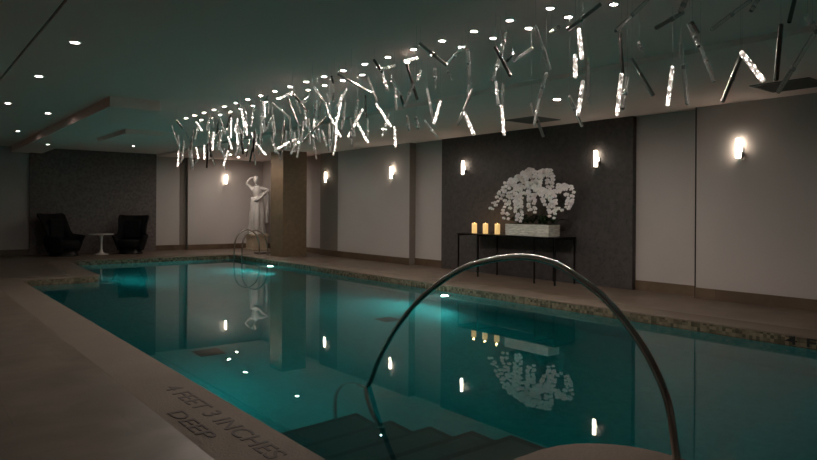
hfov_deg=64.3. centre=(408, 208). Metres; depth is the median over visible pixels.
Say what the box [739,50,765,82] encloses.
rod
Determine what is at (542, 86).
rod
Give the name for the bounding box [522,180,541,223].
orchid plant
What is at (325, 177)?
wall lamp
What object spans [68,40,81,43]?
recessed light
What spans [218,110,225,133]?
rod
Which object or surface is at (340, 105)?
rod
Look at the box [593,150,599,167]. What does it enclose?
wall lamp
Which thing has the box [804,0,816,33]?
rod
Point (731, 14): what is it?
rod
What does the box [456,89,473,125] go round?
metal rod
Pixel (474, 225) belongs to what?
pillar candle
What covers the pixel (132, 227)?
cushion
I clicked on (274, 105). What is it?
rod
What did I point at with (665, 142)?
wall
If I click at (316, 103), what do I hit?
rod
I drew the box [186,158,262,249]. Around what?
wall
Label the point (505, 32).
rod
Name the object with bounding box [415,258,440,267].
baseboard
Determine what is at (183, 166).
trim
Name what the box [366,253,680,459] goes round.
handrail
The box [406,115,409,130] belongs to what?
rod
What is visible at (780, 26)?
metal rod
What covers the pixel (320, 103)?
rod
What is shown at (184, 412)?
depth lettering
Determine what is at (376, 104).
rod
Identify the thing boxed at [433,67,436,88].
rod
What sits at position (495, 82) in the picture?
rod
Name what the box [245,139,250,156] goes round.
metal rod
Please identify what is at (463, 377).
pool water
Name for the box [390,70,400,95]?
rod
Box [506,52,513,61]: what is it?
metal rod
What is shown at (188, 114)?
rod
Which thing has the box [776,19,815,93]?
rod
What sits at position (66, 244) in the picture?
seat cushion
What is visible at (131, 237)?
armchair
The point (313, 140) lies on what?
rod
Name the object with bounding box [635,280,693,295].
baseboard
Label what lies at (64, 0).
trim
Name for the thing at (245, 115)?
rod
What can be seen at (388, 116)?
rod
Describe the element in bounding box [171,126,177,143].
rod
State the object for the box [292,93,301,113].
rod
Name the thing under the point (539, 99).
rod
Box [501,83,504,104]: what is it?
rod
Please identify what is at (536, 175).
orchid plant
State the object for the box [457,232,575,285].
console table
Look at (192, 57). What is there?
ceiling
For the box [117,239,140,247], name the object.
seat cushion
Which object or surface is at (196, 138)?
rod
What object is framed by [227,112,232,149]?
rod
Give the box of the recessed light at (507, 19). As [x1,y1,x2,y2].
[504,18,514,21]
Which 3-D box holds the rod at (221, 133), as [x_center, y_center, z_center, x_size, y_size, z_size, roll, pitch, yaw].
[-3.304,-1.385,11.427,0.038,0.710,0.125,0,0,13]
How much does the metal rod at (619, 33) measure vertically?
0.446 m
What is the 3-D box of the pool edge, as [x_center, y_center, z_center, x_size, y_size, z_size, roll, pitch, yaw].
[-1.429,2.127,9.777,6.100,1.430,20.100,0,0,-38]
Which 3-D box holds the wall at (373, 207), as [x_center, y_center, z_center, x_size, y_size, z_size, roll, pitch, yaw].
[-1.251,-0.163,18.031,0.190,3.110,4.350,0,0,-38]
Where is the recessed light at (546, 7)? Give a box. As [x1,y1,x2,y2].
[544,6,555,9]
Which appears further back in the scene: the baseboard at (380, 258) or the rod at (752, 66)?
the baseboard at (380, 258)
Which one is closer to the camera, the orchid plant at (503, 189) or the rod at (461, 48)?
the rod at (461, 48)
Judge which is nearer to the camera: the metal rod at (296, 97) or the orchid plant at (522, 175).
the metal rod at (296, 97)
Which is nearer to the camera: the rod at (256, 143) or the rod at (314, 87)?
the rod at (314, 87)
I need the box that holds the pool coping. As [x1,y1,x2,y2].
[0,254,816,459]
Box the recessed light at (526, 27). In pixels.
[523,26,533,29]
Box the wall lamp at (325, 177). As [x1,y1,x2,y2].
[324,172,327,182]
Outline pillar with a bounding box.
[270,150,306,256]
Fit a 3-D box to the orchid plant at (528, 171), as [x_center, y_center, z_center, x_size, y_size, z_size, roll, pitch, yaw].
[2.394,-0.262,12.900,0.346,1.117,0.630,0,0,-38]
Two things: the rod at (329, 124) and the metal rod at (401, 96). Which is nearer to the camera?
the metal rod at (401, 96)
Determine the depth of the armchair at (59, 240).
18.47 m
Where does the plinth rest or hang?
on the floor
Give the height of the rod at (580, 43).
0.607 m
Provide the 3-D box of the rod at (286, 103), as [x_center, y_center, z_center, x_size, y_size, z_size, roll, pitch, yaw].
[-2.011,-1.354,10.684,0.038,0.757,0.212,0,0,-13]
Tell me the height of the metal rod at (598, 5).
0.368 m
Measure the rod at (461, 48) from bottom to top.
0.226 m
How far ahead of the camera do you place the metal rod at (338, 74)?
7.85 m
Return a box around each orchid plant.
[488,178,529,223]
[501,177,528,220]
[507,174,528,223]
[510,184,533,223]
[511,167,537,222]
[515,173,535,223]
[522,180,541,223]
[529,168,554,223]
[530,187,556,223]
[532,170,548,223]
[544,183,575,223]
[544,189,563,223]
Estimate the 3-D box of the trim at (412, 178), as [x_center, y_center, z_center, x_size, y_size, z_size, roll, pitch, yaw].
[0.100,-0.129,16.319,0.192,3.060,0.012,0,0,-38]
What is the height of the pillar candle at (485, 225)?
0.228 m
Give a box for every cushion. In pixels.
[48,219,63,237]
[62,240,80,249]
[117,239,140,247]
[125,220,140,236]
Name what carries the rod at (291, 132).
hanging from the ceiling at (192, 57)
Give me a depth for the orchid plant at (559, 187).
12.02 m
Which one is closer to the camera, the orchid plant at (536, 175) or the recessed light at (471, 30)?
the recessed light at (471, 30)
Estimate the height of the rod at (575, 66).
0.663 m
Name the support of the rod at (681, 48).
hanging from the ceiling at (192, 57)
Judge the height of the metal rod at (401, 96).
0.618 m
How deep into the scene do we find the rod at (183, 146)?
11.63 m
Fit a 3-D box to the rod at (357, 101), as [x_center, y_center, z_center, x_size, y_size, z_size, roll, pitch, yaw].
[-0.636,-1.423,7.964,0.038,0.602,0.240,0,0,-14]
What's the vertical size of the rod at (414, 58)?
0.106 m
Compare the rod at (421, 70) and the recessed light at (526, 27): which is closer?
the recessed light at (526, 27)
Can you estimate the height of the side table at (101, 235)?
0.607 m
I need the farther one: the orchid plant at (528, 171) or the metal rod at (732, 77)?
the orchid plant at (528, 171)
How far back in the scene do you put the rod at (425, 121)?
8.12 m
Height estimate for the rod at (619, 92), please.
0.968 m
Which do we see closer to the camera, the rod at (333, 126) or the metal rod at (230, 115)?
the rod at (333, 126)
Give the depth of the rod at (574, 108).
5.87 m
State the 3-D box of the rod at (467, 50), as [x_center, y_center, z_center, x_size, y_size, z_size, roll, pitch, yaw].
[0.575,-1.502,6.216,0.038,0.430,0.236,0,0,8]
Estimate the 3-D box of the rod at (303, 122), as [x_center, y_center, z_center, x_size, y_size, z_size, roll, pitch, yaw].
[-1.486,-1.333,9.120,0.062,0.792,0.038,0,0,-38]
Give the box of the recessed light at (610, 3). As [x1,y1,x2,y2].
[607,2,619,5]
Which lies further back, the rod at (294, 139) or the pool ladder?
the pool ladder
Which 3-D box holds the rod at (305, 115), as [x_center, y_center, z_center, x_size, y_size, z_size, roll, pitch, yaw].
[-1.516,-1.458,9.600,0.038,0.541,0.124,0,0,-26]
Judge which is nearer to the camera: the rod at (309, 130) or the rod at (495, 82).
the rod at (495, 82)
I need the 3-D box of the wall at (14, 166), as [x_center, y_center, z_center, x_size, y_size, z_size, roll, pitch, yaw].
[-10.590,-0.274,19.287,13.290,3.220,0.200,0,0,-38]
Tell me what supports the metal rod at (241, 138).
hanging from the ceiling at (192, 57)
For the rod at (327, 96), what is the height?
0.609 m
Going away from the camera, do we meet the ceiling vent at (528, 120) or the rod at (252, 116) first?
the rod at (252, 116)
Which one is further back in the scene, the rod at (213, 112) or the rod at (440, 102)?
the rod at (213, 112)
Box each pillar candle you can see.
[472,223,476,232]
[483,223,487,233]
[495,223,499,233]
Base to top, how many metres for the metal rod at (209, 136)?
0.860 m
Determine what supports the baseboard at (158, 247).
attached to the wall at (14, 166)
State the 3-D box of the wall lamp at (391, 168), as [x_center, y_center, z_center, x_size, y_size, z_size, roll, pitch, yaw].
[-0.428,-0.933,16.769,0.090,0.320,0.086,0,0,-38]
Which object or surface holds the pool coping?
on the floor
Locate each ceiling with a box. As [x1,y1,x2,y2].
[0,0,816,153]
[11,96,159,152]
[97,129,175,144]
[157,24,816,161]
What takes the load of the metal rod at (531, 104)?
hanging from the ceiling at (192, 57)
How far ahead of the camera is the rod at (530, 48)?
6.03 m
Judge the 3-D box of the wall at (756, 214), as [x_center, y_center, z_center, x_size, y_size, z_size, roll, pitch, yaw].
[7.433,-0.110,7.038,0.190,3.110,8.830,0,0,-38]
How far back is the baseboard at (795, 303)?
9.66 m
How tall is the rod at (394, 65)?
0.258 m
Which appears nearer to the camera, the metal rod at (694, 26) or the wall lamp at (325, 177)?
the metal rod at (694, 26)
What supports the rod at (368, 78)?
hanging from the ceiling at (192, 57)
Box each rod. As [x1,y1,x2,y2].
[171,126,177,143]
[180,146,184,162]
[187,114,192,168]
[190,121,193,149]
[196,138,198,158]
[206,111,211,130]
[206,143,208,167]
[209,112,214,126]
[209,136,211,156]
[212,112,213,150]
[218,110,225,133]
[218,133,222,149]
[224,148,225,169]
[225,113,231,130]
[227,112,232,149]
[230,118,231,137]
[236,124,240,143]
[239,128,244,151]
[240,133,243,153]
[241,108,244,127]
[243,108,248,126]
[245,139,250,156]
[250,107,254,126]
[252,127,255,151]
[255,142,265,155]
[259,105,263,128]
[261,103,265,130]
[267,96,268,112]
[271,122,274,143]
[273,103,288,116]
[276,138,295,149]
[278,91,292,99]
[280,120,285,145]
[285,103,286,149]
[287,97,298,124]
[289,116,290,136]
[289,130,292,147]
[290,137,299,154]
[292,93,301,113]
[295,96,308,111]
[296,98,300,157]
[300,95,309,104]
[300,119,304,141]
[302,117,326,142]
[304,109,307,127]
[308,118,310,143]
[311,67,317,139]
[312,114,316,158]
[313,83,326,104]
[313,101,317,118]
[316,119,320,141]
[317,102,321,119]
[321,129,327,145]
[326,93,330,113]
[328,113,340,137]
[328,114,330,151]
[330,124,334,146]
[332,131,339,155]
[335,92,337,141]
[336,88,347,108]
[337,73,370,93]
[337,94,342,119]
[341,61,346,129]
[347,109,362,137]
[349,84,355,135]
[350,49,352,146]
[354,100,358,118]
[357,112,368,142]
[364,95,366,117]
[366,119,368,140]
[367,77,377,101]
[373,59,382,72]
[375,103,391,126]
[381,51,395,69]
[381,72,387,90]
[381,114,389,136]
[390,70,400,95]
[393,127,396,146]
[395,87,397,109]
[400,95,404,107]
[403,54,417,62]
[403,82,414,106]
[405,63,417,99]
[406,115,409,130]
[414,31,419,128]
[416,69,422,81]
[419,43,447,66]
[424,120,438,138]
[426,88,433,122]
[433,63,441,123]
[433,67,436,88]
[447,46,463,63]
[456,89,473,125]
[463,112,474,135]
[466,49,470,76]
[467,75,470,93]
[490,39,500,81]
[494,46,511,76]
[494,81,499,105]
[499,31,507,55]
[500,105,504,135]
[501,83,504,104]
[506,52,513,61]
[512,47,533,61]
[530,101,544,136]
[533,26,551,69]
[533,98,540,125]
[538,17,547,97]
[550,25,560,33]
[566,3,601,31]
[568,91,582,126]
[573,3,577,78]
[576,81,584,115]
[577,28,583,59]
[614,0,648,32]
[615,34,622,115]
[618,32,624,74]
[621,29,628,109]
[630,57,654,96]
[637,41,644,53]
[654,11,684,29]
[666,29,673,105]
[678,0,687,12]
[678,42,689,104]
[687,0,700,47]
[690,21,699,33]
[699,38,715,82]
[710,0,751,30]
[721,0,742,102]
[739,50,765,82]
[749,0,759,11]
[773,23,783,80]
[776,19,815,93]
[787,0,796,22]
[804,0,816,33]
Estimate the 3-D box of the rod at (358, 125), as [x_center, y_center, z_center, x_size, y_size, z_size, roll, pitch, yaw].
[-0.588,-1.282,8.336,0.169,0.883,0.038,0,0,12]
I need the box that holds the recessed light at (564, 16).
[563,15,573,18]
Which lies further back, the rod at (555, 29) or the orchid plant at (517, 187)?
the orchid plant at (517, 187)
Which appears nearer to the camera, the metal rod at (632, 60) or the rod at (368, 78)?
the metal rod at (632, 60)
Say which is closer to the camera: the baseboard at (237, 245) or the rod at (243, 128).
the rod at (243, 128)
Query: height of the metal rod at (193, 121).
0.736 m
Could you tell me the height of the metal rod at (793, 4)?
0.321 m
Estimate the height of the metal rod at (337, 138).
0.965 m
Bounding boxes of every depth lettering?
[167,387,286,458]
[168,410,215,436]
[785,336,816,346]
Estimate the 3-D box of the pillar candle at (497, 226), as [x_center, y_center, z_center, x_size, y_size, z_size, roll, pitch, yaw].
[1.842,0.407,13.475,0.110,0.228,0.110,0,0,-38]
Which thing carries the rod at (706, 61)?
hanging from the ceiling at (192, 57)
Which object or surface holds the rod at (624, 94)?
hanging from the ceiling at (192, 57)
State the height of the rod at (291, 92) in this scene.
0.259 m
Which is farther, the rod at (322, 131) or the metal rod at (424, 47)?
the rod at (322, 131)
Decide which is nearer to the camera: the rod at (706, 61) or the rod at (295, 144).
the rod at (706, 61)
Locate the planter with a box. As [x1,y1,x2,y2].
[505,223,559,236]
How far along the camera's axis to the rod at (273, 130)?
9.17 m
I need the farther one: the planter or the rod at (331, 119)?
the planter
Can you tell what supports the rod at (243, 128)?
hanging from the ceiling at (192, 57)
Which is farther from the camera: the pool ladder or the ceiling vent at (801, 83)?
the pool ladder
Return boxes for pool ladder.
[233,229,267,260]
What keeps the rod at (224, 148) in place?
hanging from the ceiling at (192, 57)
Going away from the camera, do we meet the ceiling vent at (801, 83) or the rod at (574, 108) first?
the rod at (574, 108)
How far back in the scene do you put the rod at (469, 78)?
7.69 m
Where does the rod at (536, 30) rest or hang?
hanging from the ceiling at (192, 57)
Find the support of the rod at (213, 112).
hanging from the ceiling at (192, 57)
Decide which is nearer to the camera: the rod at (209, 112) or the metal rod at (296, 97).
the metal rod at (296, 97)
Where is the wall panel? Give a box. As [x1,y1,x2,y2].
[441,116,636,289]
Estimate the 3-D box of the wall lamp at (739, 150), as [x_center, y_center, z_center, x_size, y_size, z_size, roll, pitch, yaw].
[5.024,-0.910,9.868,0.090,0.320,0.086,0,0,-38]
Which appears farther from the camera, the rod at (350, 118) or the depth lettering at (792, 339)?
the rod at (350, 118)
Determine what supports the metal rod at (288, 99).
hanging from the ceiling at (192, 57)
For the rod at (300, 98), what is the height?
0.929 m
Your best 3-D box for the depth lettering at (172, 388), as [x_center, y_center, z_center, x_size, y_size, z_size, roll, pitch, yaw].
[-1.290,1.389,4.364,0.124,0.002,1.819,0,0,-38]
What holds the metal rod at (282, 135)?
hanging from the ceiling at (192, 57)
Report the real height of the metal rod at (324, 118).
0.786 m
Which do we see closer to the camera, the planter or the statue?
the planter
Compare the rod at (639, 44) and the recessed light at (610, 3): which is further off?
the rod at (639, 44)
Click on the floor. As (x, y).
(56, 403)
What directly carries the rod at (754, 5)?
hanging from the ceiling at (192, 57)
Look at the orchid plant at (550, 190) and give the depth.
12.21 m
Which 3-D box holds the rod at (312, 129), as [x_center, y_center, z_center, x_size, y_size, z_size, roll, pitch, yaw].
[-1.119,-1.281,7.757,0.038,0.891,0.230,0,0,7]
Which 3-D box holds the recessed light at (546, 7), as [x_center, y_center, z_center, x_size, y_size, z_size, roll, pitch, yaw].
[1.205,-1.708,5.528,0.100,0.010,0.100,0,0,-38]
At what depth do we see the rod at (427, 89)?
7.70 m
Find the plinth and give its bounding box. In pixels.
[244,234,268,249]
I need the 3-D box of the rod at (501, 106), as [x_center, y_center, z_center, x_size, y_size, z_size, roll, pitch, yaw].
[0.978,-1.237,6.729,0.070,0.953,0.038,0,0,-38]
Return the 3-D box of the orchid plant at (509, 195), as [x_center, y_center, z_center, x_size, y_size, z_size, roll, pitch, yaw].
[2.163,-0.167,12.975,0.415,0.925,0.525,0,0,-38]
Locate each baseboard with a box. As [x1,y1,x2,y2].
[0,249,28,255]
[156,245,185,250]
[188,243,245,249]
[268,243,319,253]
[319,249,408,264]
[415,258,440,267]
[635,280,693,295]
[695,287,816,311]
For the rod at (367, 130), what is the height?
0.778 m
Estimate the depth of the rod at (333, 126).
7.48 m
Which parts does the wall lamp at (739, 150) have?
lamp shade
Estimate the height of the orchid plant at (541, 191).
0.719 m
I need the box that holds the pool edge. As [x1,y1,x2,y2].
[23,255,816,348]
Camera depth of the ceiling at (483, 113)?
9.73 m
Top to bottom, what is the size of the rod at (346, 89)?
0.472 m
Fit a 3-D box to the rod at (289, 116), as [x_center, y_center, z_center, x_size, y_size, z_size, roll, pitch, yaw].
[-1.869,-1.430,10.261,0.039,0.603,0.031,0,0,20]
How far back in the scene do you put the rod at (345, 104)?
7.59 m
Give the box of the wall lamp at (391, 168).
[390,167,393,178]
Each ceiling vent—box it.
[505,116,560,123]
[749,77,816,92]
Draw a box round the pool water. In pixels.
[32,259,816,459]
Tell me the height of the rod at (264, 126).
0.582 m
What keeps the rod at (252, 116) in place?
hanging from the ceiling at (192, 57)
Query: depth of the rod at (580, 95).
5.27 m
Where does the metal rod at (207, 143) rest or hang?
hanging from the ceiling at (192, 57)
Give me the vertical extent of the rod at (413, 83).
0.656 m
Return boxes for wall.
[0,146,179,249]
[29,149,156,254]
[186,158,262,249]
[262,109,695,285]
[320,143,409,257]
[696,93,816,299]
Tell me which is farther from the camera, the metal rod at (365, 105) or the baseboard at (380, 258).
the baseboard at (380, 258)
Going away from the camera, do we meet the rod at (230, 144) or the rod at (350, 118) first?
the rod at (350, 118)
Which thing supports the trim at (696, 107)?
attached to the wall at (756, 214)
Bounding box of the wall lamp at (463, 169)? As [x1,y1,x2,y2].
[461,161,465,174]
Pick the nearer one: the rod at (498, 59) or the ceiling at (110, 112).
the rod at (498, 59)
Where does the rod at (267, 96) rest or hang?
hanging from the ceiling at (192, 57)
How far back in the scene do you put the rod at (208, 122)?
11.07 m
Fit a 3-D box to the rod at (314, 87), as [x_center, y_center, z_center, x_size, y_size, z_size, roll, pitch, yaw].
[-1.219,-1.579,8.961,0.186,0.296,0.038,0,0,-13]
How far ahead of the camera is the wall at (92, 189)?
19.80 m
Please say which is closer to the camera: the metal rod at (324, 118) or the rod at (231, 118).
the metal rod at (324, 118)
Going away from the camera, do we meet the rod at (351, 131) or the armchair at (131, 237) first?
the rod at (351, 131)
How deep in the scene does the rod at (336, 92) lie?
9.59 m
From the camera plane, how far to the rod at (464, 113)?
6.32 m
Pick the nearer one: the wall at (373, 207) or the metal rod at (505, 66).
the metal rod at (505, 66)
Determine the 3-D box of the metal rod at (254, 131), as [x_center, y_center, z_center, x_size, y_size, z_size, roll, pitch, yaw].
[-2.199,-1.272,9.247,0.031,0.922,0.091,0,0,-31]
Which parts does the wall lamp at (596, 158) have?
lamp shade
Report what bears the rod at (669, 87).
hanging from the ceiling at (192, 57)
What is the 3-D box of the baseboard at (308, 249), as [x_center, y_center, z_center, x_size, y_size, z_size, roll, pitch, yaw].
[-3.887,1.292,21.493,0.020,0.170,4.340,0,0,-38]
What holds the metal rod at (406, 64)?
hanging from the ceiling at (192, 57)
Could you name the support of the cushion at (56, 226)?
on the armchair at (59, 240)
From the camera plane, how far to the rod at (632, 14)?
4.68 m
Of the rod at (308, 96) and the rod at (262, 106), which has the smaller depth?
the rod at (308, 96)
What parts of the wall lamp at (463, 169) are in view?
lamp shade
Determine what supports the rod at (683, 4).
hanging from the ceiling at (192, 57)
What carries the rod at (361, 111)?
hanging from the ceiling at (192, 57)
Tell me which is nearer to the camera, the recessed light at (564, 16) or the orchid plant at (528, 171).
the recessed light at (564, 16)
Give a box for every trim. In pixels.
[0,0,64,77]
[179,158,186,244]
[409,143,415,264]
[694,107,696,297]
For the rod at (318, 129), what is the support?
hanging from the ceiling at (192, 57)
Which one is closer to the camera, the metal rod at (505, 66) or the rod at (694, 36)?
the rod at (694, 36)
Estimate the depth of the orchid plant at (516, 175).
12.84 m
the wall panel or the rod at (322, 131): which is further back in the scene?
the wall panel
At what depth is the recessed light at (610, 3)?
5.40 m
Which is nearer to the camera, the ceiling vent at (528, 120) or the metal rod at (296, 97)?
the metal rod at (296, 97)
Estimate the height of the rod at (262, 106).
0.581 m
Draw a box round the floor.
[0,248,816,459]
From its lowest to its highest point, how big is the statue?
1.974 m
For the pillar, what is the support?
on the floor
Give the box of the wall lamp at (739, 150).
[735,138,743,159]
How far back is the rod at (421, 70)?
7.38 m
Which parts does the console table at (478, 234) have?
leg, leg, leg, leg, leg, leg, leg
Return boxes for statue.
[246,176,268,233]
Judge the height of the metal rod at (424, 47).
0.372 m
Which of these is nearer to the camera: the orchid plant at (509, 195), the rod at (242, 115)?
the rod at (242, 115)
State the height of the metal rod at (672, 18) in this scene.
0.506 m
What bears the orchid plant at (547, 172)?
in the planter
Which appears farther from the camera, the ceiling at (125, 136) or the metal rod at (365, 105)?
the ceiling at (125, 136)
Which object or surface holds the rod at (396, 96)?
hanging from the ceiling at (192, 57)
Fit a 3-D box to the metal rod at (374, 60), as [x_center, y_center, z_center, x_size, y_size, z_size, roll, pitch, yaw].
[-0.320,-1.562,6.808,0.031,0.319,0.252,0,0,-23]
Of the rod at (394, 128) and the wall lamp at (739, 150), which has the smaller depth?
the rod at (394, 128)
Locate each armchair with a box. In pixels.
[36,213,85,256]
[112,215,148,253]
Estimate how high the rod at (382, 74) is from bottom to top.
0.391 m
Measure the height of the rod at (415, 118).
0.947 m
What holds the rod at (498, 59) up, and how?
hanging from the ceiling at (192, 57)
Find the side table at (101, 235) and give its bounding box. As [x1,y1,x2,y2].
[88,233,112,254]
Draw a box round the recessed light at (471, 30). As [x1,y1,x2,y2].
[469,29,478,32]
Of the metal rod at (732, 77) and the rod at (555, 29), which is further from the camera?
the rod at (555, 29)
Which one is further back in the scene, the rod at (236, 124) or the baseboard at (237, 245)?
the baseboard at (237, 245)
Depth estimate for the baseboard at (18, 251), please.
18.60 m
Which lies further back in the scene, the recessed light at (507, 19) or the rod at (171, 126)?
the rod at (171, 126)

